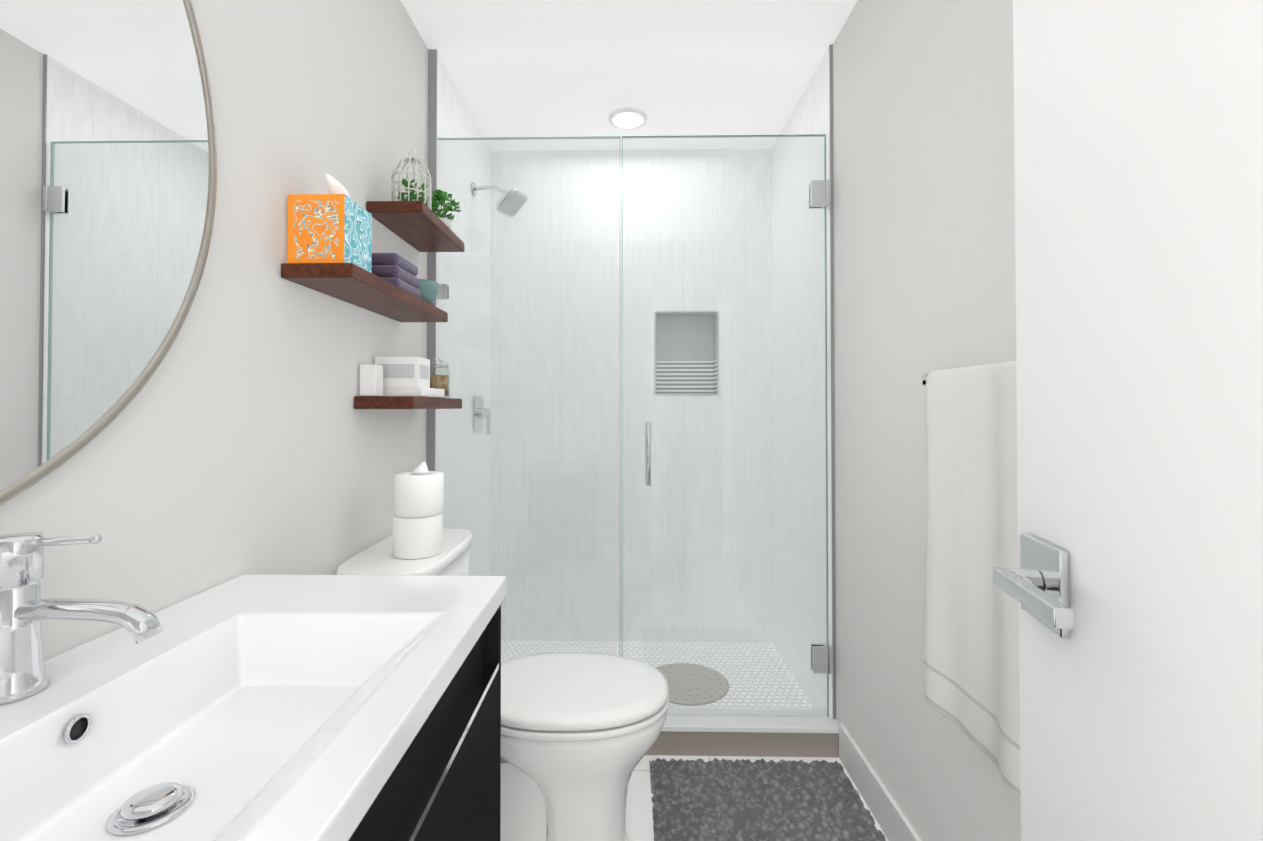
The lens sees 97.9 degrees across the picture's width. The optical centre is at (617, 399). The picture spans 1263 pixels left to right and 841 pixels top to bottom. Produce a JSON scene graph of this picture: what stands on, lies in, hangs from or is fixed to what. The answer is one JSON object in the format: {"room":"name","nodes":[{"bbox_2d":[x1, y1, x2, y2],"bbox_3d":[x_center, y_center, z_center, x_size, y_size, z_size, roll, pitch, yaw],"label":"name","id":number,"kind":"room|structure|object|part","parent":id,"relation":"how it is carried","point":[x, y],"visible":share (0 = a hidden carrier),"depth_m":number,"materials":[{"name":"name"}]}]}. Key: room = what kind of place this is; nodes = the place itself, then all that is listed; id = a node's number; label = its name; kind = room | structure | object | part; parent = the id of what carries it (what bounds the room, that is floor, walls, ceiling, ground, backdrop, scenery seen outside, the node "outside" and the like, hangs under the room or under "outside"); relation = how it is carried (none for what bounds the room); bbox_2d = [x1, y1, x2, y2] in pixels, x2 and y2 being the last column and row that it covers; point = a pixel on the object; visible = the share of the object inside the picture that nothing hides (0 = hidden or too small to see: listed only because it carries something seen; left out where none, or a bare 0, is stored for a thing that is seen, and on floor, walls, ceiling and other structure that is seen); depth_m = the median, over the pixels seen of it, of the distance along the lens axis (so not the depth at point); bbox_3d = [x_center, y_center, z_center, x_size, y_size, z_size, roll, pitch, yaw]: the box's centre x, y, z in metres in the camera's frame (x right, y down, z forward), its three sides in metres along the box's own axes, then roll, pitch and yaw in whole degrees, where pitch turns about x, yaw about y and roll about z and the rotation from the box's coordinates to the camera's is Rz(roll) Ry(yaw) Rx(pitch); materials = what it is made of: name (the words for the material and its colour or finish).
{"room":"bathroom","nodes":[
{"label":"bathroom","id":0,"kind":"room"},
{"bbox_2d":[0,0,427,660],"bbox_3d":[-0.732,-0.080,1.200,0.100,2.530,3.200,0,-1,1],"label":"wall","id":1,"kind":"structure","parent":0,"point":[238,436],"depth_m":1.07,"materials":[{"name":"grey paint"}]},
{"bbox_2d":[0,0,216,505],"bbox_3d":[-0.686,-0.386,0.363,0.019,1.115,1.115,0,-1,1],"label":"mirror","id":2,"kind":"object","parent":1,"relation":"attached to","point":[108,167],"visible":0.98,"depth_m":0.71,"materials":[{"name":"silver metal"}]},
{"bbox_2d":[281,263,447,321],"bbox_3d":[-0.603,-0.257,1.405,0.147,0.030,0.590,0,-1,1],"label":"shelf","id":3,"kind":"object","parent":1,"relation":"attached to","point":[353,284],"visible":1,"depth_m":1.24,"materials":[{"name":"brown wood"}]},
{"bbox_2d":[287,173,371,272],"bbox_3d":[-0.618,-0.382,1.190,0.118,0.211,0.120,0,-1,1],"label":"tissue box","id":4,"kind":"object","parent":3,"relation":"on","point":[334,225],"visible":0.98,"depth_m":1.13,"materials":[{"name":"orange cardboard"}]},
{"bbox_2d":[371,253,420,297],"bbox_3d":[-0.598,-0.320,1.440,0.114,0.095,0.160,0,-1,1],"label":"towel","id":5,"kind":"object","parent":3,"relation":"on","point":[398,270],"visible":0.56,"depth_m":1.37,"materials":[{"name":"purple fabric"}]},
{"bbox_2d":[417,279,438,303],"bbox_3d":[-0.584,-0.306,1.615,0.112,0.072,0.112,0,-1,1],"label":"bowl","id":6,"kind":"object","parent":3,"relation":"on","point":[428,289],"visible":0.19,"depth_m":1.58,"materials":[{"name":"teal ceramic"}]},
{"bbox_2d":[354,396,461,408],"bbox_3d":[-0.596,0.011,1.616,0.153,0.033,0.420,0,-1,1],"label":"shelf","id":7,"kind":"object","parent":1,"relation":"attached to","point":[388,402],"visible":1,"depth_m":1.41,"materials":[{"name":"brown wood"}]},
{"bbox_2d":[360,364,382,395],"bbox_3d":[-0.649,-0.050,1.450,0.043,0.083,0.045,0,-1,1],"label":"box","id":8,"kind":"object","parent":7,"relation":"on","point":[371,379],"visible":0.92,"depth_m":1.43,"materials":[{"name":"white cardboard"}]},
{"bbox_2d":[383,387,443,397],"bbox_3d":[-0.599,-0.020,1.591,0.134,0.026,0.190,0,-1,1],"label":"flat box","id":9,"kind":"object","parent":7,"relation":"on","point":[414,391],"visible":0.65,"depth_m":1.50,"materials":[{"name":"white cardboard"}]},
{"bbox_2d":[375,357,429,387],"bbox_3d":[-0.605,-0.075,1.552,0.120,0.082,0.090,0,-1,1],"label":"box","id":10,"kind":"object","parent":9,"relation":"on","point":[406,371],"visible":0.81,"depth_m":1.51,"materials":[{"name":"white cardboard"}]},
{"bbox_2d":[430,357,449,396],"bbox_3d":[-0.575,-0.069,1.752,0.078,0.128,0.082,0,-1,1],"label":"jar","id":11,"kind":"object","parent":7,"relation":"on","point":[438,381],"visible":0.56,"depth_m":1.73,"materials":[{"name":"clear glass"}]},
{"bbox_2d":[366,201,463,251],"bbox_3d":[-0.595,-0.514,1.663,0.153,0.031,0.381,0,-1,1],"label":"shelf","id":12,"kind":"object","parent":1,"relation":"attached to","point":[420,226],"visible":0.92,"depth_m":1.58,"materials":[{"name":"brown wood"}]},
{"bbox_2d":[391,149,431,209],"bbox_3d":[-0.587,-0.624,1.569,0.112,0.184,0.112,0,-1,1],"label":"cage","id":13,"kind":"object","parent":12,"relation":"on","point":[409,187],"visible":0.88,"depth_m":1.55,"materials":[{"name":"grey metal"}]},
{"bbox_2d":[426,189,461,228],"bbox_3d":[-0.555,-0.604,1.760,0.118,0.149,0.120,0,-1,1],"label":"plant","id":14,"kind":"object","parent":12,"relation":"on","point":[441,197],"visible":0.75,"depth_m":1.75,"materials":[{"name":"green plant"}]},
{"bbox_2d":[426,49,436,470],"bbox_3d":[-0.653,-0.020,1.926,0.031,2.430,0.004,0,-1,1],"label":"trim","id":15,"kind":"structure","parent":1,"relation":"attached to","point":[431,262],"depth_m":1.93,"materials":[{"name":"grey metal"}]},
{"bbox_2d":[435,51,490,575],"bbox_3d":[-0.646,-0.015,2.312,0.030,2.430,0.770,0,-1,1],"label":"wall tile","id":16,"kind":"structure","parent":1,"relation":"attached to","point":[455,118],"depth_m":2.27,"materials":[{"name":"white tile"}]},
{"bbox_2d":[473,396,490,434],"bbox_3d":[-0.599,0.072,2.466,0.054,0.170,0.150,0,-1,1],"label":"shower valve","id":17,"kind":"object","parent":16,"relation":"attached to","point":[480,412],"depth_m":2.45,"materials":[{"name":"silver metal"}]},
{"bbox_2d":[471,182,527,216],"bbox_3d":[-0.510,-0.876,2.381,0.236,0.138,0.139,0,-1,1],"label":"shower head","id":18,"kind":"object","parent":16,"relation":"attached to","point":[510,202],"depth_m":2.38},
{"bbox_2d":[661,708,838,732],"bbox_3d":[0.041,1.103,1.899,1.418,0.018,0.118,0,-1,1],"label":"sill","id":19,"kind":"structure","parent":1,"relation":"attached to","point":[743,721],"depth_m":1.87,"materials":[{"name":"white stone"}]},
{"bbox_2d":[436,134,832,716],"bbox_3d":[0.051,0.084,1.923,1.375,2.019,0.098,0,-1,1],"label":"glass","id":20,"kind":"object","parent":19,"relation":"on","point":[821,654],"visible":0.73,"depth_m":1.92,"materials":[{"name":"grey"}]},
{"bbox_3d":[0.107,0.187,1.920,0.018,0.215,0.098,0,-1,1],"label":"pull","id":21,"kind":"part","parent":20,"relation":"part of","materials":[{"name":"silver metal"}]},
{"bbox_2d":[401,0,857,150],"bbox_3d":[0.027,-1.295,1.201,1.618,0.100,3.200,0,-1,1],"label":"ceiling","id":22,"kind":"structure","parent":0,"point":[550,68],"depth_m":2.02,"materials":[{"name":"white paint"}]},
{"bbox_2d":[608,107,646,129],"bbox_3d":[0.046,-1.223,2.400,0.170,0.012,0.170,0,-1,1],"label":"recessed light","id":23,"kind":"object","parent":22,"relation":"in","point":[627,118],"visible":0.98,"depth_m":2.39,"materials":[{"name":"white plastic"}]},
{"bbox_2d":[490,149,773,642],"bbox_3d":[0.056,-0.009,2.734,1.618,2.430,0.100,0,-1,1],"label":"wall","id":24,"kind":"structure","parent":0,"point":[644,170],"depth_m":2.68,"materials":[{"name":"tile"}]},
{"bbox_2d":[656,316,713,392],"bbox_3d":[0.338,-0.224,2.787,0.300,0.400,0.030,0,-1,1],"label":"wall niche","id":25,"kind":"object","parent":24,"relation":"in","point":[684,361],"depth_m":2.77,"materials":[{"name":"tile"}]},
{"bbox_2d":[656,312,716,393],"bbox_3d":[0.337,-0.225,2.727,0.300,0.400,0.089,0,-1,1],"label":"lining","id":26,"kind":"object","parent":25,"relation":"attached to","point":[714,332],"depth_m":2.71,"materials":[{"name":"tile"}]},
{"bbox_2d":[654,311,718,395],"bbox_3d":[0.336,-0.225,2.681,0.312,0.412,0.003,0,-1,1],"label":"trim","id":27,"kind":"structure","parent":24,"relation":"attached to","point":[655,394],"depth_m":2.68,"materials":[{"name":"white tile"}]},
{"bbox_2d":[626,755,887,840],"bbox_3d":[0.027,1.235,1.168,1.618,0.100,3.200,0,-1,1],"label":"floor","id":28,"kind":"structure","parent":0,"point":[639,814],"depth_m":1.68,"materials":[{"name":"tile"}]},
{"bbox_2d":[0,532,505,840],"bbox_3d":[-0.454,0.657,0.360,0.484,1.034,1.272,0,-1,1],"label":"bathroom vanity","id":29,"kind":"object","parent":28,"relation":"on","point":[251,707],"visible":1,"depth_m":0.64,"materials":[{"name":"white ceramic"}]},
{"bbox_2d":[0,532,163,704],"bbox_3d":[-0.576,0.227,0.583,0.183,0.168,0.054,0,-1,1],"label":"faucet","id":30,"kind":"object","parent":29,"relation":"on","point":[24,680],"depth_m":0.57,"materials":[{"name":"silver metal"}]},
{"bbox_2d":[336,529,668,840],"bbox_3d":[-0.263,0.790,1.449,0.796,0.796,0.458,0,-1,1],"label":"toilet","id":31,"kind":"object","parent":28,"relation":"on","point":[580,732],"visible":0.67,"depth_m":1.35,"materials":[{"name":"white ceramic"}]},
{"bbox_2d":[392,462,443,558],"bbox_3d":[-0.506,0.275,1.399,0.124,0.232,0.124,0,-1,1],"label":"rolls","id":32,"kind":"object","parent":31,"relation":"on","point":[418,512],"visible":1,"depth_m":1.35,"materials":[{"name":"white paper"}]},
{"bbox_2d":[501,640,813,708],"bbox_3d":[0.049,1.185,2.311,1.418,0.030,0.715,0,-1,1],"label":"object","id":33,"kind":"structure","parent":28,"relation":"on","point":[655,653],"depth_m":2.48,"materials":[{"name":"tile"}]},
{"bbox_2d":[656,663,728,704],"bbox_3d":[0.284,1.164,2.264,0.344,0.009,0.344,0,-1,1],"label":"mat","id":34,"kind":"object","parent":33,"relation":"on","point":[708,695],"depth_m":2.24,"materials":[{"name":"grey plastic"}]},
{"bbox_2d":[645,731,838,757],"bbox_3d":[0.041,1.153,1.900,1.418,0.082,0.108,0,-1,1],"label":"curb","id":35,"kind":"object","parent":28,"relation":"on","point":[751,744],"visible":0.14,"depth_m":1.84,"materials":[{"name":"beige tile"}]},
{"bbox_2d":[649,758,885,840],"bbox_3d":[0.408,1.180,1.364,0.622,0.041,0.885,0,-1,1],"label":"bath rug","id":36,"kind":"object","parent":28,"relation":"on","point":[715,799],"visible":1,"depth_m":1.60,"materials":[{"name":"grey fabric"}]},
{"bbox_2d":[833,0,1020,840],"bbox_3d":[0.786,-0.080,1.171,0.100,2.530,3.200,0,-1,1],"label":"wall","id":37,"kind":"structure","parent":0,"point":[924,190],"depth_m":1.40,"materials":[{"name":"grey paint"}]},
{"bbox_2d":[772,47,832,717],"bbox_3d":[0.752,-0.015,2.286,0.010,2.430,0.770,0,-1,1],"label":"wall tile","id":38,"kind":"structure","parent":37,"relation":"attached to","point":[810,113],"depth_m":2.21,"materials":[{"name":"white tile"}]},
{"bbox_2d":[829,44,835,718],"bbox_3d":[0.744,-0.021,1.899,0.011,2.430,0.004,0,-1,1],"label":"trim","id":39,"kind":"structure","parent":37,"relation":"attached to","point":[832,381],"depth_m":1.90,"materials":[{"name":"grey metal"}]},
{"bbox_2d":[839,723,921,840],"bbox_3d":[0.721,1.119,0.742,0.014,0.120,2.171,0,-1,1],"label":"baseboard","id":40,"kind":"structure","parent":37,"relation":"attached to","point":[892,820],"depth_m":1.56,"materials":[{"name":"white"}]},
{"bbox_2d":[922,361,1020,799],"bbox_3d":[0.681,0.284,0.905,0.096,0.710,0.615,0,-1,1],"label":"towel","id":41,"kind":"object","parent":37,"relation":"attached to","point":[971,654],"visible":0.58,"depth_m":1.00,"materials":[{"name":"white fabric"}]},
{"bbox_3d":[-0.003,-0.101,-0.364,1.618,2.530,0.100,0,-1,1],"label":"wall","id":42,"kind":"structure","parent":0,"visible":0},
{"bbox_2d":[993,0,1262,840],"bbox_3d":[0.300,0.142,0.109,0.244,2.033,0.788,0,-1,1],"label":"door","id":43,"kind":"structure","parent":42,"relation":"in","point":[1132,583],"depth_m":0.34,"materials":[{"name":"white paint"}]},
{"bbox_3d":[0.362,0.149,0.414,0.131,0.066,0.136,0,-1,1],"label":"handle","id":44,"kind":"part","parent":43,"relation":"part of","materials":[{"name":"silver metal"}]}
]}

